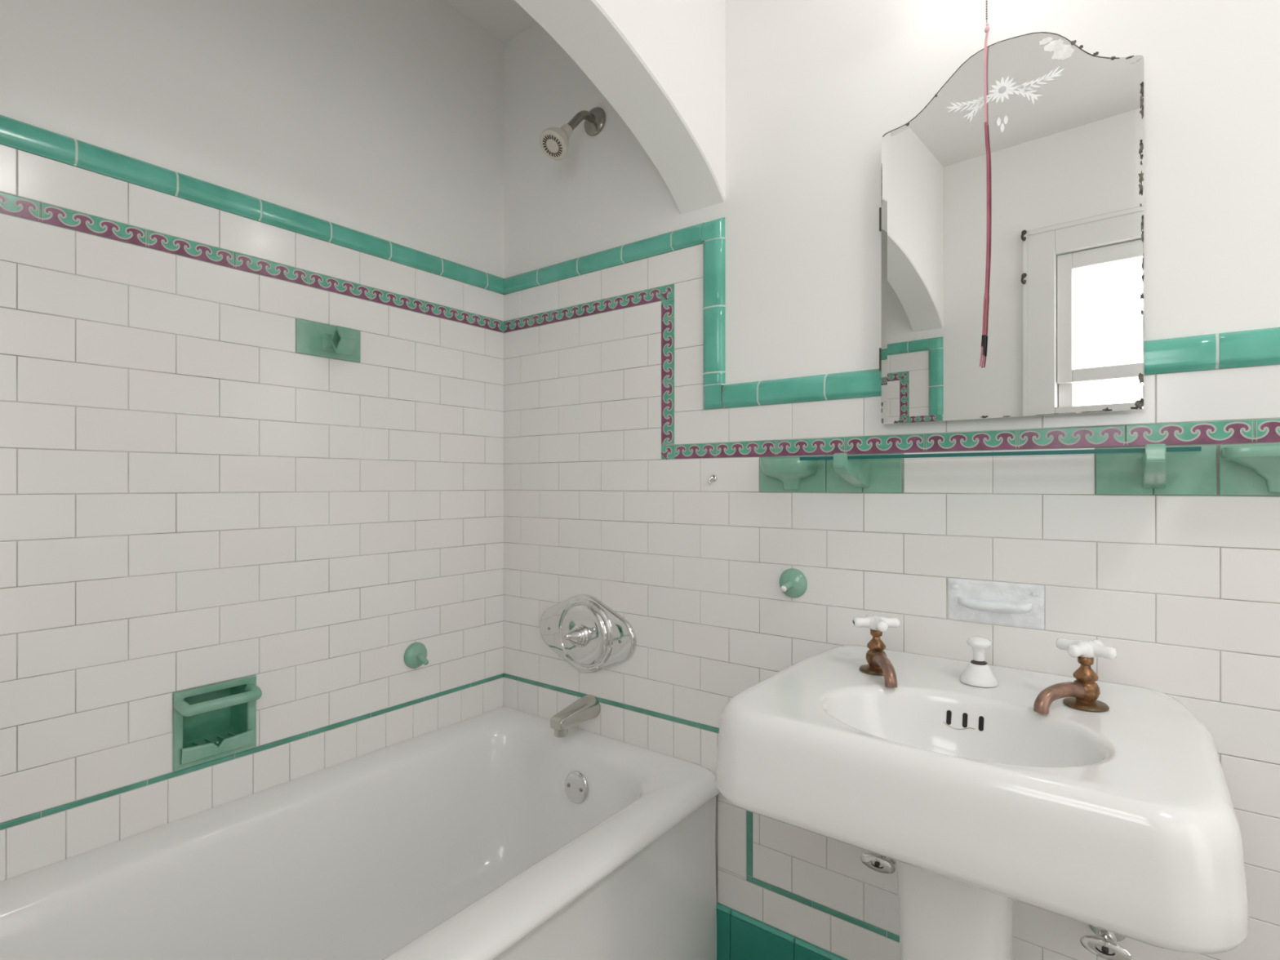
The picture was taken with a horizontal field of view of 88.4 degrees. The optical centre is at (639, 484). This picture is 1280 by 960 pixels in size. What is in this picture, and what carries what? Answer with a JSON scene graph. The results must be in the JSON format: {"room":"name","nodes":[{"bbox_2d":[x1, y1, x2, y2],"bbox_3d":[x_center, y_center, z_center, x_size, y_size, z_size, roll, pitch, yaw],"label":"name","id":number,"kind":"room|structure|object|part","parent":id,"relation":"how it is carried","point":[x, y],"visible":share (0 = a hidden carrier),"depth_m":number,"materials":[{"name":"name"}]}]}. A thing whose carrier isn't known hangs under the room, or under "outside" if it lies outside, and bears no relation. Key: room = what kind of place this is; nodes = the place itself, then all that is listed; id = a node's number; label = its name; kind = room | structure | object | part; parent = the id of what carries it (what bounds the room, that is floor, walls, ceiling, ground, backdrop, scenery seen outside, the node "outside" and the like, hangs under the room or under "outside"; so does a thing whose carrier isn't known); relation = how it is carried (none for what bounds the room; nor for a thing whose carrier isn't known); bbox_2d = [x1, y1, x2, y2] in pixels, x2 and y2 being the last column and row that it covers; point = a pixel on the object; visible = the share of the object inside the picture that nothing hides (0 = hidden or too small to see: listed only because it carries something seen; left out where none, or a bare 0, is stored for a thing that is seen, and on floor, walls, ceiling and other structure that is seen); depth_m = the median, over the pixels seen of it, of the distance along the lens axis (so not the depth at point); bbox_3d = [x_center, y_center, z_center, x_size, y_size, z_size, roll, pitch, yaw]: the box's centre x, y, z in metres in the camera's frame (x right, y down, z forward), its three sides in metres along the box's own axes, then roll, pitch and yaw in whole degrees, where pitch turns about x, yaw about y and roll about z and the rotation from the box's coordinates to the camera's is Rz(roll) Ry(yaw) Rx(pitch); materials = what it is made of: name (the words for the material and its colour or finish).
{"room":"bathroom","nodes":[
{"label":"bathroom","id":0,"kind":"room"},
{"bbox_2d":[0,0,504,882],"bbox_3d":[-0.932,-0.100,1.327,0.097,2.440,1.660,0,0,37],"label":"wall","id":1,"kind":"structure","parent":0,"point":[191,498],"depth_m":1.38,"materials":[{"name":"tile"}]},
{"bbox_2d":[173,675,262,771],"bbox_3d":[-0.874,0.485,1.354,0.109,0.154,0.152,0,0,37],"label":"soap niche","id":2,"kind":"object","parent":1,"relation":"attached to","point":[216,721],"visible":1,"depth_m":1.37,"materials":[{"name":"green ceramic"}]},
{"bbox_2d":[180,728,253,764],"bbox_3d":[-0.883,0.533,1.360,0.066,0.031,0.130,0,0,37],"label":"soap tray","id":3,"kind":"object","parent":2,"relation":"on","point":[197,746],"depth_m":1.36,"materials":[{"name":"green ceramic"}]},
{"bbox_3d":[-0.900,-0.590,1.303,0.017,0.050,1.647,0,0,37],"label":"cap moulding","id":4,"kind":"part","parent":1,"relation":"part of","materials":[{"name":"teal tile"}]},
{"bbox_2d":[296,318,359,362],"bbox_3d":[-0.695,-0.334,1.515,0.089,0.077,0.152,0,0,37],"label":"holder","id":5,"kind":"object","parent":1,"relation":"attached to","point":[313,338],"visible":1,"depth_m":1.51,"materials":[{"name":"green ceramic"}]},
{"bbox_2d":[329,325,358,355],"bbox_3d":[-0.677,-0.329,1.509,0.053,0.062,0.040,0,0,37],"label":"socket","id":6,"kind":"object","parent":5,"relation":"attached to","point":[344,340],"depth_m":1.50,"materials":[{"name":"green ceramic"}]},
{"bbox_2d":[404,642,428,668],"bbox_3d":[-0.567,0.446,1.704,0.053,0.067,0.067,0,0,37],"label":"hook","id":7,"kind":"object","parent":1,"relation":"attached to","point":[415,655],"visible":1,"depth_m":1.70,"materials":[{"name":"green ceramic"}]},
{"bbox_2d":[443,0,537,43],"bbox_3d":[0.290,-1.350,0.404,3.160,0.060,1.820,0,0,37],"label":"ceiling","id":8,"kind":"structure","parent":0,"point":[504,20],"depth_m":1.86,"materials":[{"name":"paint"}]},
{"bbox_2d":[514,0,724,213],"bbox_3d":[-0.354,-0.986,0.891,0.125,0.669,1.660,0,0,37],"label":"arch","id":9,"kind":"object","parent":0,"point":[660,64],"depth_m":1.37,"materials":[{"name":"white paint"}]},
{"bbox_2d":[503,0,1279,959],"bbox_3d":[0.809,-0.100,1.091,3.160,2.440,0.097,0,0,37],"label":"wall","id":10,"kind":"structure","parent":0,"point":[652,351],"depth_m":1.36,"materials":[{"name":"tile"}]},
{"bbox_2d":[539,106,605,160],"bbox_3d":[-0.176,-0.907,1.679,0.077,0.187,0.186,0,0,37],"label":"shower","id":11,"kind":"object","parent":10,"relation":"attached to","point":[553,141],"visible":1,"depth_m":1.65,"materials":[{"name":"silver metal"}]},
{"bbox_3d":[-0.155,-0.932,1.705,0.022,0.090,0.114,0,0,37],"label":"shower arm","id":12,"kind":"part","parent":11,"relation":"part of","materials":[{"name":"silver metal"}]},
{"bbox_2d":[550,694,599,737],"bbox_3d":[-0.171,0.596,1.698,0.062,0.072,0.138,0,0,37],"label":"tub spout","id":13,"kind":"object","parent":10,"relation":"attached to","point":[586,708],"visible":1,"depth_m":1.68,"materials":[{"name":"silver metal"}]},
{"bbox_2d":[554,728,568,737],"bbox_3d":[-0.199,0.619,1.661,0.035,0.026,0.035,0,0,37],"label":"outlet","id":14,"kind":"object","parent":13,"relation":"attached to","point":[558,732],"depth_m":1.64,"materials":[{"name":"silver metal"}]},
{"bbox_2d":[539,594,636,672],"bbox_3d":[-0.106,0.370,1.675,0.319,0.193,0.098,0,0,37],"label":"shower valve","id":15,"kind":"object","parent":10,"relation":"attached to","point":[582,629],"visible":1,"depth_m":1.63,"materials":[{"name":"silver metal"}]},
{"bbox_3d":[-0.180,0.397,1.701,0.041,0.041,0.051,0,0,37],"label":"lever","id":16,"kind":"part","parent":15,"relation":"part of","materials":[{"name":"silver metal"}]},
{"bbox_3d":[-0.163,0.398,1.724,0.060,0.060,0.028,0,0,37],"label":"stem","id":17,"kind":"part","parent":15,"relation":"part of","materials":[{"name":"silver metal"}]},
{"bbox_2d":[707,474,717,484],"bbox_3d":[0.167,-0.011,1.520,0.018,0.022,0.015,0,0,37],"label":"hook","id":18,"kind":"object","parent":10,"relation":"attached to","point":[713,477],"visible":1,"depth_m":1.52,"materials":[{"name":"silver metal"}]},
{"bbox_2d":[760,455,826,492],"bbox_3d":[0.310,-0.021,1.390,0.150,0.076,0.062,0,0,37],"label":"soap dish","id":19,"kind":"object","parent":10,"relation":"attached to","point":[790,473],"visible":0.94,"depth_m":1.38,"materials":[{"name":"green ceramic"}]},
{"bbox_2d":[778,568,807,598],"bbox_3d":[0.312,0.211,1.387,0.063,0.063,0.052,0,0,37],"label":"hook","id":20,"kind":"object","parent":10,"relation":"attached to","point":[793,582],"visible":1,"depth_m":1.39,"materials":[{"name":"green ceramic"}]},
{"bbox_2d":[826,453,902,493],"bbox_3d":[0.408,-0.021,1.268,0.150,0.076,0.139,0,0,37],"label":"shelf bracket","id":21,"kind":"object","parent":10,"relation":"attached to","point":[843,474],"visible":1,"depth_m":1.29,"materials":[{"name":"green ceramic"}]},
{"bbox_3d":[0.406,-0.025,1.265,0.029,0.064,0.131,0,0,37],"label":"arm","id":22,"kind":"part","parent":21,"relation":"part of","materials":[{"name":"green ceramic"}]},
{"bbox_2d":[860,853,896,873],"bbox_3d":[0.391,0.659,1.166,0.065,0.112,0.194,0,0,37],"label":"valve","id":23,"kind":"object","parent":10,"relation":"attached to","point":[876,862],"visible":0.47,"depth_m":1.14,"materials":[{"name":"silver metal"}]},
{"bbox_3d":[0.783,-0.395,1.061,2.992,0.441,0.017,0,0,37],"label":"cap moulding","id":24,"kind":"part","parent":10,"relation":"part of","materials":[{"name":"teal tile"}]},
{"bbox_2d":[985,0,987,22],"bbox_3d":[0.577,-0.914,1.111,0.100,0.217,0.184,0,0,37],"label":"pull chain","id":25,"kind":"object","parent":10,"relation":"attached to","point":[986,2],"visible":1,"depth_m":1.15,"materials":[{"name":"silver metal"}]},
{"bbox_2d":[979,22,989,366],"bbox_3d":[0.603,-0.505,1.153,0.017,0.597,0.007,0,0,37],"label":"string","id":26,"kind":"object","parent":25,"relation":"hanging from","point":[987,28],"visible":1,"depth_m":1.15,"materials":[{"name":"pink"}]},
{"bbox_2d":[947,577,1044,630],"bbox_3d":[0.628,0.212,1.170,0.153,0.077,0.023,0,0,37],"label":"dish","id":27,"kind":"object","parent":10,"relation":"attached to","point":[993,602],"visible":1,"depth_m":1.17,"materials":[{"name":"white ceramic"}]},
{"bbox_2d":[879,31,1144,424],"bbox_3d":[0.630,-0.443,1.159,0.409,0.654,0.044,0,0,37],"label":"wall mirror","id":28,"kind":"object","parent":10,"relation":"attached to","point":[1065,322],"visible":1,"depth_m":1.12,"materials":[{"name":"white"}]},
{"bbox_2d":[1080,924,1131,959],"bbox_3d":[0.732,0.618,1.035,0.065,0.257,0.109,0,0,37],"label":"valve","id":29,"kind":"object","parent":10,"relation":"attached to","point":[1104,944],"visible":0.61,"depth_m":1.02,"materials":[{"name":"silver metal"}]},
{"bbox_2d":[1095,444,1217,495],"bbox_3d":[0.774,-0.021,0.991,0.150,0.076,0.139,0,0,37],"label":"shelf bracket","id":30,"kind":"object","parent":10,"relation":"attached to","point":[1172,473],"visible":1,"depth_m":1.02,"materials":[{"name":"green ceramic"}]},
{"bbox_2d":[800,446,1201,462],"bbox_3d":[0.573,-0.049,1.132,0.591,0.006,0.097,0,0,37],"label":"glass shelf","id":31,"kind":"object","parent":30,"relation":"on","point":[1188,450],"visible":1,"depth_m":1.07,"materials":[{"name":"teal"}]},
{"bbox_3d":[0.574,-0.049,1.132,0.591,0.006,0.096,0,0,37],"label":"pane","id":32,"kind":"part","parent":31,"relation":"part of","materials":[{"name":"clear glass"}]},
{"bbox_3d":[0.772,-0.025,0.988,0.029,0.064,0.131,0,0,37],"label":"arm","id":33,"kind":"part","parent":30,"relation":"part of","materials":[{"name":"green ceramic"}]},
{"bbox_2d":[1218,443,1279,495],"bbox_3d":[0.915,-0.021,0.923,0.151,0.076,0.078,0,0,37],"label":"soap dish","id":34,"kind":"object","parent":10,"relation":"attached to","point":[1244,469],"visible":1,"depth_m":0.96,"materials":[{"name":"green ceramic"}]},
{"bbox_3d":[0.290,1.150,0.404,3.160,0.060,1.820,0,0,37],"label":"floor","id":35,"kind":"structure","parent":0,"visible":0},
{"bbox_2d":[0,706,719,959],"bbox_3d":[-0.597,0.889,1.074,0.763,0.461,1.647,0,0,37],"label":"bathtub","id":36,"kind":"object","parent":35,"relation":"on","point":[493,834],"visible":0.97,"depth_m":1.38,"materials":[{"name":"white ceramic"}]},
{"bbox_3d":[-0.162,0.769,1.673,0.077,0.076,0.020,0,0,37],"label":"overflow plate","id":37,"kind":"part","parent":36,"relation":"part of","materials":[{"name":"silver metal"}]},
{"bbox_2d":[715,635,1249,959],"bbox_3d":[0.476,0.687,0.991,0.619,0.866,0.484,0,0,37],"label":"pedestal sink","id":38,"kind":"object","parent":35,"relation":"on","point":[1122,820],"depth_m":0.83,"materials":[{"name":"white ceramic"}]},
{"bbox_2d":[852,613,899,687],"bbox_3d":[0.407,0.282,1.141,0.078,0.098,0.132,0,0,24],"label":"tap","id":39,"kind":"object","parent":38,"relation":"on","point":[879,664],"visible":1,"depth_m":1.15,"materials":[{"name":"brown metal"}]},
{"bbox_3d":[0.418,0.245,1.166,0.065,0.022,0.065,0,0,-43],"label":"cross handle","id":40,"kind":"part","parent":39,"relation":"part of","materials":[{"name":"white ceramic"}]},
{"bbox_3d":[0.414,0.312,1.113,0.022,0.039,0.091,0,0,5],"label":"spout","id":41,"kind":"part","parent":39,"relation":"part of","materials":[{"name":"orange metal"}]},
{"bbox_3d":[0.564,0.291,1.097,0.058,0.075,0.058,0,0,37],"label":"drain knob","id":42,"kind":"part","parent":38,"relation":"part of","materials":[{"name":"white ceramic"}]},
{"bbox_3d":[0.564,0.273,1.097,0.038,0.039,0.038,0,0,37],"label":"pull knob","id":43,"kind":"part","parent":38,"relation":"part of","materials":[{"name":"white ceramic"}]},
{"bbox_2d":[1033,637,1117,714],"bbox_3d":[0.637,0.282,0.983,0.128,0.098,0.073,0,0,1],"label":"tap","id":44,"kind":"object","parent":38,"relation":"on","point":[1083,693],"visible":1,"depth_m":0.97,"materials":[{"name":"brown metal"}]},
{"bbox_3d":[0.616,0.312,0.968,0.088,0.039,0.022,0,0,-17],"label":"spout","id":45,"kind":"part","parent":44,"relation":"part of","materials":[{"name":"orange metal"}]},
{"bbox_3d":[0.665,0.245,0.983,0.065,0.022,0.065,0,0,14],"label":"cross handle","id":46,"kind":"part","parent":44,"relation":"part of","materials":[{"name":"white ceramic"}]}
]}

